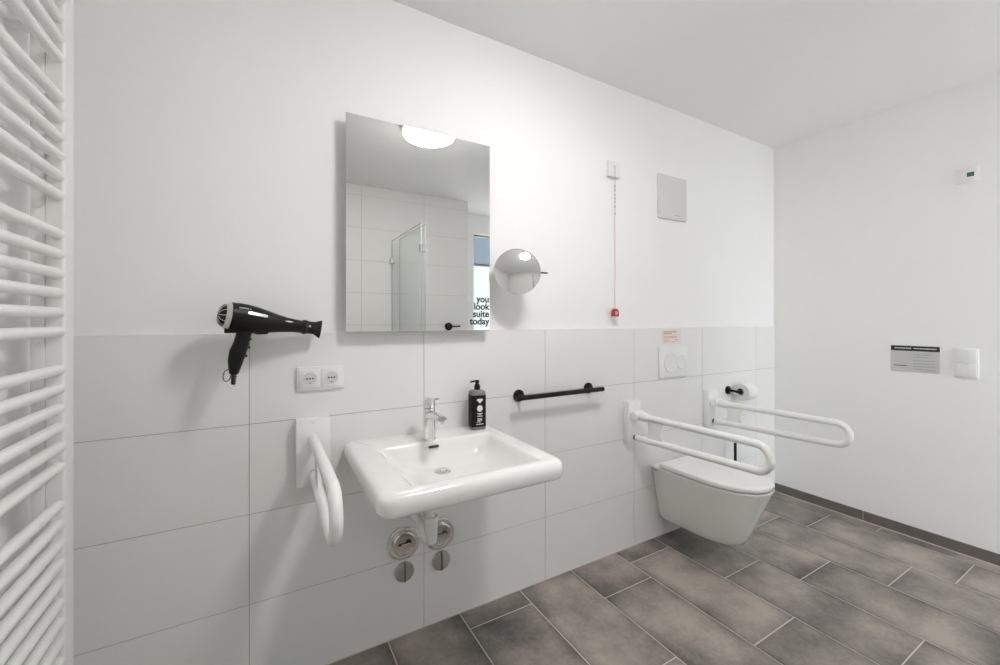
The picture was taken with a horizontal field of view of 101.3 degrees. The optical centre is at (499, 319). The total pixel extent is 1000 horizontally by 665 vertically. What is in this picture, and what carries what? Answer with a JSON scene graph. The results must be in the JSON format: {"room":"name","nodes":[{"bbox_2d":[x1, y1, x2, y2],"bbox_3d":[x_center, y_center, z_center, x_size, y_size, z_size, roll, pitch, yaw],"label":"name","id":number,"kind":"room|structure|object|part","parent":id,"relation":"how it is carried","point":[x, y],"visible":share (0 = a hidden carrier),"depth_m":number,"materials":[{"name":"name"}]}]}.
{"room":"accessible bathroom","nodes":[
{"label":"accessible bathroom","id":0,"kind":"room"},
{"bbox_2d":[0,0,29,664],"bbox_3d":[-0.557,0.012,-0.195,0.100,2.630,2.995,0,0,-30],"label":"wall","id":1,"kind":"structure","parent":0,"point":[14,193],"depth_m":1.00,"materials":[{"name":"white paint"}]},
{"bbox_2d":[0,0,72,664],"bbox_3d":[-0.977,0.083,0.744,0.106,2.008,0.653,0,0,-30],"label":"towel radiator","id":2,"kind":"object","parent":1,"relation":"attached to","point":[49,23],"visible":1,"depth_m":0.95,"materials":[{"name":"metal"}]},
{"bbox_3d":[-1.114,0.085,0.996,0.026,2.005,0.043,0,0,-30],"label":"rail","id":3,"kind":"part","parent":2,"relation":"part of","materials":[{"name":"metal"}]},
{"bbox_2d":[73,0,774,664],"bbox_3d":[0.346,0.012,2.107,3.956,2.630,0.123,0,0,-30],"label":"wall","id":4,"kind":"structure","parent":0,"point":[209,135],"depth_m":1.48,"materials":[{"name":"white tile"}]},
{"bbox_2d":[295,415,343,546],"bbox_3d":[-0.524,0.459,1.209,0.110,0.234,0.575,0,0,-30],"label":"grab rail","id":5,"kind":"object","parent":4,"relation":"attached to","point":[313,467],"visible":1,"depth_m":1.28,"materials":[{"name":"white plastic"}]},
{"bbox_3d":[-0.658,0.459,1.442,0.110,0.234,0.037,0,0,-30],"label":"wall plate","id":6,"kind":"part","parent":5,"relation":"part of","materials":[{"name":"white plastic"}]},
{"bbox_2d":[297,365,343,390],"bbox_3d":[-0.640,0.206,1.465,0.155,0.083,0.015,0,0,-30],"label":"double socket","id":7,"kind":"object","parent":4,"relation":"attached to","point":[313,377],"visible":1,"depth_m":1.46,"materials":[{"name":"white plastic"}]},
{"bbox_2d":[387,525,419,559],"bbox_3d":[-0.376,0.878,1.611,0.132,0.132,0.024,0,0,-30],"label":"valve cover","id":8,"kind":"object","parent":4,"relation":"attached to","point":[403,541],"visible":0.96,"depth_m":1.60,"materials":[{"name":"silver metal"}]},
{"bbox_2d":[394,561,413,582],"bbox_3d":[-0.375,0.993,1.616,0.077,0.077,0.018,0,0,-30],"label":"shutoff valve","id":9,"kind":"object","parent":4,"relation":"attached to","point":[404,571],"visible":1,"depth_m":1.61,"materials":[{"name":"metal"}]},
{"bbox_2d":[345,112,489,332],"bbox_3d":[-0.311,-0.351,1.645,0.590,0.799,0.047,0,0,-30],"label":"wall mirror","id":10,"kind":"object","parent":4,"relation":"attached to","point":[417,201],"visible":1,"depth_m":1.61,"materials":[{"name":"silver glass"}]},
{"bbox_3d":[-0.302,0.045,1.629,0.590,0.005,0.011,0,0,-30],"label":"rail","id":11,"kind":"part","parent":10,"relation":"part of","materials":[{"name":"metal"}]},
{"bbox_3d":[0.373,0.045,2.059,3.756,0.004,0.009,0,0,-30],"label":"edge trim","id":12,"kind":"part","parent":4,"relation":"part of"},
{"bbox_2d":[432,550,449,569],"bbox_3d":[-0.242,0.993,1.692,0.077,0.077,0.018,0,0,-30],"label":"shutoff valve","id":13,"kind":"object","parent":4,"relation":"attached to","point":[441,559],"visible":1,"depth_m":1.69,"materials":[{"name":"metal"}]},
{"bbox_2d":[427,516,454,549],"bbox_3d":[-0.244,0.881,1.687,0.132,0.132,0.024,0,0,-30],"label":"valve cover","id":14,"kind":"object","parent":4,"relation":"attached to","point":[445,526],"visible":0.73,"depth_m":1.69,"materials":[{"name":"silver metal"}]},
{"bbox_2d":[344,424,562,518],"bbox_3d":[-0.176,0.514,1.420,0.607,0.122,0.554,0,0,-30],"label":"washbasin","id":15,"kind":"object","parent":4,"relation":"attached to","point":[400,476],"visible":0.96,"depth_m":1.37,"materials":[{"name":"white ceramic"}]},
{"bbox_2d":[407,510,437,545],"bbox_3d":[-0.305,0.714,1.587,0.154,0.278,0.076,0,0,42],"label":"trap","id":16,"kind":"object","parent":15,"relation":"attached to","point":[426,525],"visible":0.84,"depth_m":1.54,"materials":[{"name":"white plastic"}]},
{"bbox_2d":[422,397,445,440],"bbox_3d":[-0.245,0.370,1.521,0.055,0.170,0.160,0,0,-30],"label":"tap","id":17,"kind":"object","parent":15,"relation":"on","point":[430,415],"visible":1,"depth_m":1.54,"materials":[{"name":"silver metal"}]},
{"bbox_3d":[-0.256,0.309,1.540,0.048,0.049,0.109,0,0,-30],"label":"lever handle","id":18,"kind":"part","parent":17,"relation":"part of","materials":[{"name":"silver metal"}]},
{"bbox_3d":[-0.236,0.361,1.505,0.040,0.045,0.122,0,0,-30],"label":"spout","id":19,"kind":"part","parent":17,"relation":"part of","materials":[{"name":"silver metal"}]},
{"bbox_2d":[468,380,485,429],"bbox_3d":[-0.098,0.352,1.713,0.068,0.203,0.054,0,0,-24],"label":"soap bottle","id":20,"kind":"object","parent":15,"relation":"on","point":[476,396],"visible":1,"depth_m":1.69,"materials":[{"name":"black plastic"}]},
{"bbox_2d":[494,249,547,293],"bbox_3d":[0.075,-0.210,1.802,0.218,0.201,0.160,0,0,-30],"label":"mirror","id":21,"kind":"object","parent":4,"relation":"attached to","point":[516,271],"visible":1,"depth_m":1.76,"materials":[{"name":"silver glass"}]},
{"bbox_2d":[513,383,604,401],"bbox_3d":[0.286,0.348,1.964,0.514,0.056,0.072,0,0,-30],"label":"towel bar","id":22,"kind":"object","parent":4,"relation":"attached to","point":[518,395],"visible":1,"depth_m":1.91,"materials":[{"name":"black metal"}]},
{"bbox_2d":[607,160,619,315],"bbox_3d":[0.612,-0.431,2.177,0.083,0.824,0.041,0,0,-30],"label":"pull cord","id":23,"kind":"object","parent":4,"relation":"hanging from","point":[613,168],"visible":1,"depth_m":2.17,"materials":[{"name":"white plastic"}]},
{"bbox_3d":[0.607,-0.039,2.164,0.040,0.040,0.020,0,0,-30],"label":"pull handle","id":24,"kind":"part","parent":23,"relation":"part of","materials":[{"name":"red plastic"}]},
{"bbox_2d":[662,329,680,343],"bbox_3d":[1.012,0.098,2.420,0.168,0.086,0.002,0,0,-30],"label":"sticker","id":25,"kind":"object","parent":4,"relation":"attached to","point":[669,336],"visible":1,"depth_m":2.42,"materials":[{"name":"white paper"}]},
{"bbox_2d":[664,331,677,341],"bbox_3d":[1.007,0.098,2.417,0.128,0.062,0.001,0,0,-30],"label":"print","id":26,"kind":"object","parent":25,"relation":"attached to","point":[669,336],"depth_m":2.42},
{"bbox_2d":[658,173,685,221],"bbox_3d":[1.022,-0.721,2.427,0.248,0.255,0.016,0,0,-30],"label":"air vent","id":27,"kind":"object","parent":4,"relation":"in","point":[671,190],"visible":1,"depth_m":2.41,"materials":[{"name":"grey plastic"}]},
{"bbox_2d":[658,346,686,377],"bbox_3d":[1.023,0.247,2.417,0.248,0.174,0.018,0,0,-30],"label":"flush plate","id":28,"kind":"object","parent":4,"relation":"attached to","point":[672,361],"visible":1,"depth_m":2.40,"materials":[{"name":"white plastic"}]},
{"bbox_2d":[624,399,775,475],"bbox_3d":[0.894,0.550,1.928,0.094,0.226,0.739,0,0,-30],"label":"grab rail","id":29,"kind":"object","parent":4,"relation":"attached to","point":[633,414],"visible":1,"depth_m":1.95,"materials":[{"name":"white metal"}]},
{"bbox_3d":[0.720,0.550,2.232,0.094,0.226,0.037,0,0,-30],"label":"wall plate","id":30,"kind":"part","parent":29,"relation":"part of","materials":[{"name":"white plastic"}]},
{"bbox_2d":[652,456,774,545],"bbox_3d":[1.151,0.968,2.187,0.370,0.351,0.544,0,0,-30],"label":"toilet","id":31,"kind":"object","parent":4,"relation":"attached to","point":[718,503],"visible":0.84,"depth_m":2.08,"materials":[{"name":"ceramic"}]},
{"bbox_3d":[1.164,0.806,2.166,0.364,0.026,0.491,0,0,-30],"label":"toilet lid","id":32,"kind":"part","parent":31,"relation":"part of","materials":[{"name":"plastic"}]},
{"bbox_2d":[725,386,742,393],"bbox_3d":[1.571,0.461,2.693,0.175,0.054,0.084,0,0,-30],"label":"toilet roll holder","id":33,"kind":"object","parent":4,"relation":"attached to","point":[728,389],"visible":0.94,"depth_m":2.67,"materials":[{"name":"black metal"}]},
{"bbox_3d":[1.579,0.462,2.698,0.156,0.022,0.067,0,0,-30],"label":"holder arm","id":34,"kind":"part","parent":33,"relation":"part of","materials":[{"name":"black metal"}]},
{"bbox_2d":[734,442,736,460],"bbox_3d":[1.497,0.956,2.633,0.086,0.343,0.115,0,0,-30],"label":"toilet brush","id":35,"kind":"object","parent":4,"relation":"attached to","point":[735,444],"visible":0.08,"depth_m":2.61,"materials":[{"name":"black plastic"}]},
{"bbox_2d":[733,383,757,400],"bbox_3d":[1.606,0.469,2.685,0.100,0.110,0.110,0,0,-30],"label":"toilet roll","id":36,"kind":"object","parent":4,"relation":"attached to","point":[750,391],"visible":0.93,"depth_m":2.65,"materials":[{"name":"paper"}]},
{"bbox_2d":[703,389,853,447],"bbox_3d":[1.500,0.550,2.273,0.094,0.226,0.742,0,0,-30],"label":"grab rail","id":37,"kind":"object","parent":4,"relation":"attached to","point":[711,402],"visible":1,"depth_m":2.31,"materials":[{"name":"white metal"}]},
{"bbox_3d":[1.325,0.550,2.579,0.094,0.226,0.037,0,0,-30],"label":"wall plate","id":38,"kind":"part","parent":37,"relation":"part of","materials":[{"name":"white plastic"}]},
{"bbox_3d":[-0.783,0.015,1.366,0.090,0.045,0.060,0,0,-30],"label":"holder","id":39,"kind":"object","parent":4,"relation":"attached to","visible":0},
{"bbox_2d":[216,302,321,384],"bbox_3d":[-0.737,0.072,1.332,0.083,0.252,0.308,0,0,42],"label":"hair dryer","id":40,"kind":"object","parent":39,"relation":"hanging from","point":[241,319],"visible":1,"depth_m":1.25,"materials":[{"name":"black plastic"}]},
{"bbox_2d":[216,304,226,326],"bbox_3d":[-0.834,-0.014,1.228,0.023,0.070,0.071,0,0,-43],"label":"grille","id":41,"kind":"object","parent":40,"relation":"attached to","point":[221,317],"depth_m":1.21,"materials":[{"name":"silver metal"}]},
{"bbox_3d":[-0.799,0.093,1.263,0.066,0.143,0.051,0,0,-30],"label":"handle","id":42,"kind":"part","parent":40,"relation":"part of","materials":[{"name":"black plastic"}]},
{"bbox_2d":[329,492,999,664],"bbox_3d":[1.099,1.287,0.824,3.826,0.080,2.917,0,0,-30],"label":"floor","id":43,"kind":"structure","parent":0,"point":[811,584],"depth_m":1.78,"materials":[{"name":"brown tile"}]},
{"bbox_2d":[392,0,999,148],"bbox_3d":[1.116,-1.303,0.764,3.956,0.100,2.995,0,0,-30],"label":"ceiling","id":44,"kind":"structure","parent":0,"point":[773,74],"depth_m":1.89,"materials":[{"name":"paint"}]},
{"bbox_2d":[774,72,999,553],"bbox_3d":[2.788,0.012,1.723,0.100,2.630,2.995,0,0,-30],"label":"wall","id":45,"kind":"structure","parent":0,"point":[878,246],"depth_m":2.40,"materials":[{"name":"white paint"}]},
{"bbox_2d":[775,483,999,566],"bbox_3d":[2.724,1.216,1.724,0.012,0.063,2.912,0,0,-30],"label":"baseboard","id":46,"kind":"structure","parent":45,"relation":"attached to","point":[953,545],"depth_m":2.40,"materials":[{"name":"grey tile"}]},
{"bbox_2d":[891,345,939,373],"bbox_3d":[2.371,0.224,2.345,0.004,0.149,0.203,0,0,-30],"label":"sign","id":47,"kind":"object","parent":45,"relation":"attached to","point":[922,359],"visible":1,"depth_m":2.34,"materials":[{"name":"white paper"}]},
{"bbox_2d":[954,348,978,378],"bbox_3d":[2.468,0.230,2.170,0.012,0.157,0.087,0,0,-30],"label":"light switch","id":48,"kind":"object","parent":45,"relation":"attached to","point":[966,361],"visible":1,"depth_m":2.17,"materials":[{"name":"white plastic"}]},
{"bbox_2d":[956,164,979,184],"bbox_3d":[2.470,-0.767,2.166,0.011,0.084,0.084,0,0,-30],"label":"signal","id":49,"kind":"object","parent":45,"relation":"attached to","point":[969,174],"visible":1,"depth_m":2.16,"materials":[{"name":"white plastic"}]},
{"bbox_3d":[2.469,-0.767,2.165,0.002,0.070,0.070,0,0,-30],"label":"panel","id":50,"kind":"part","parent":49,"relation":"part of","materials":[{"name":"white plastic"}]}
]}

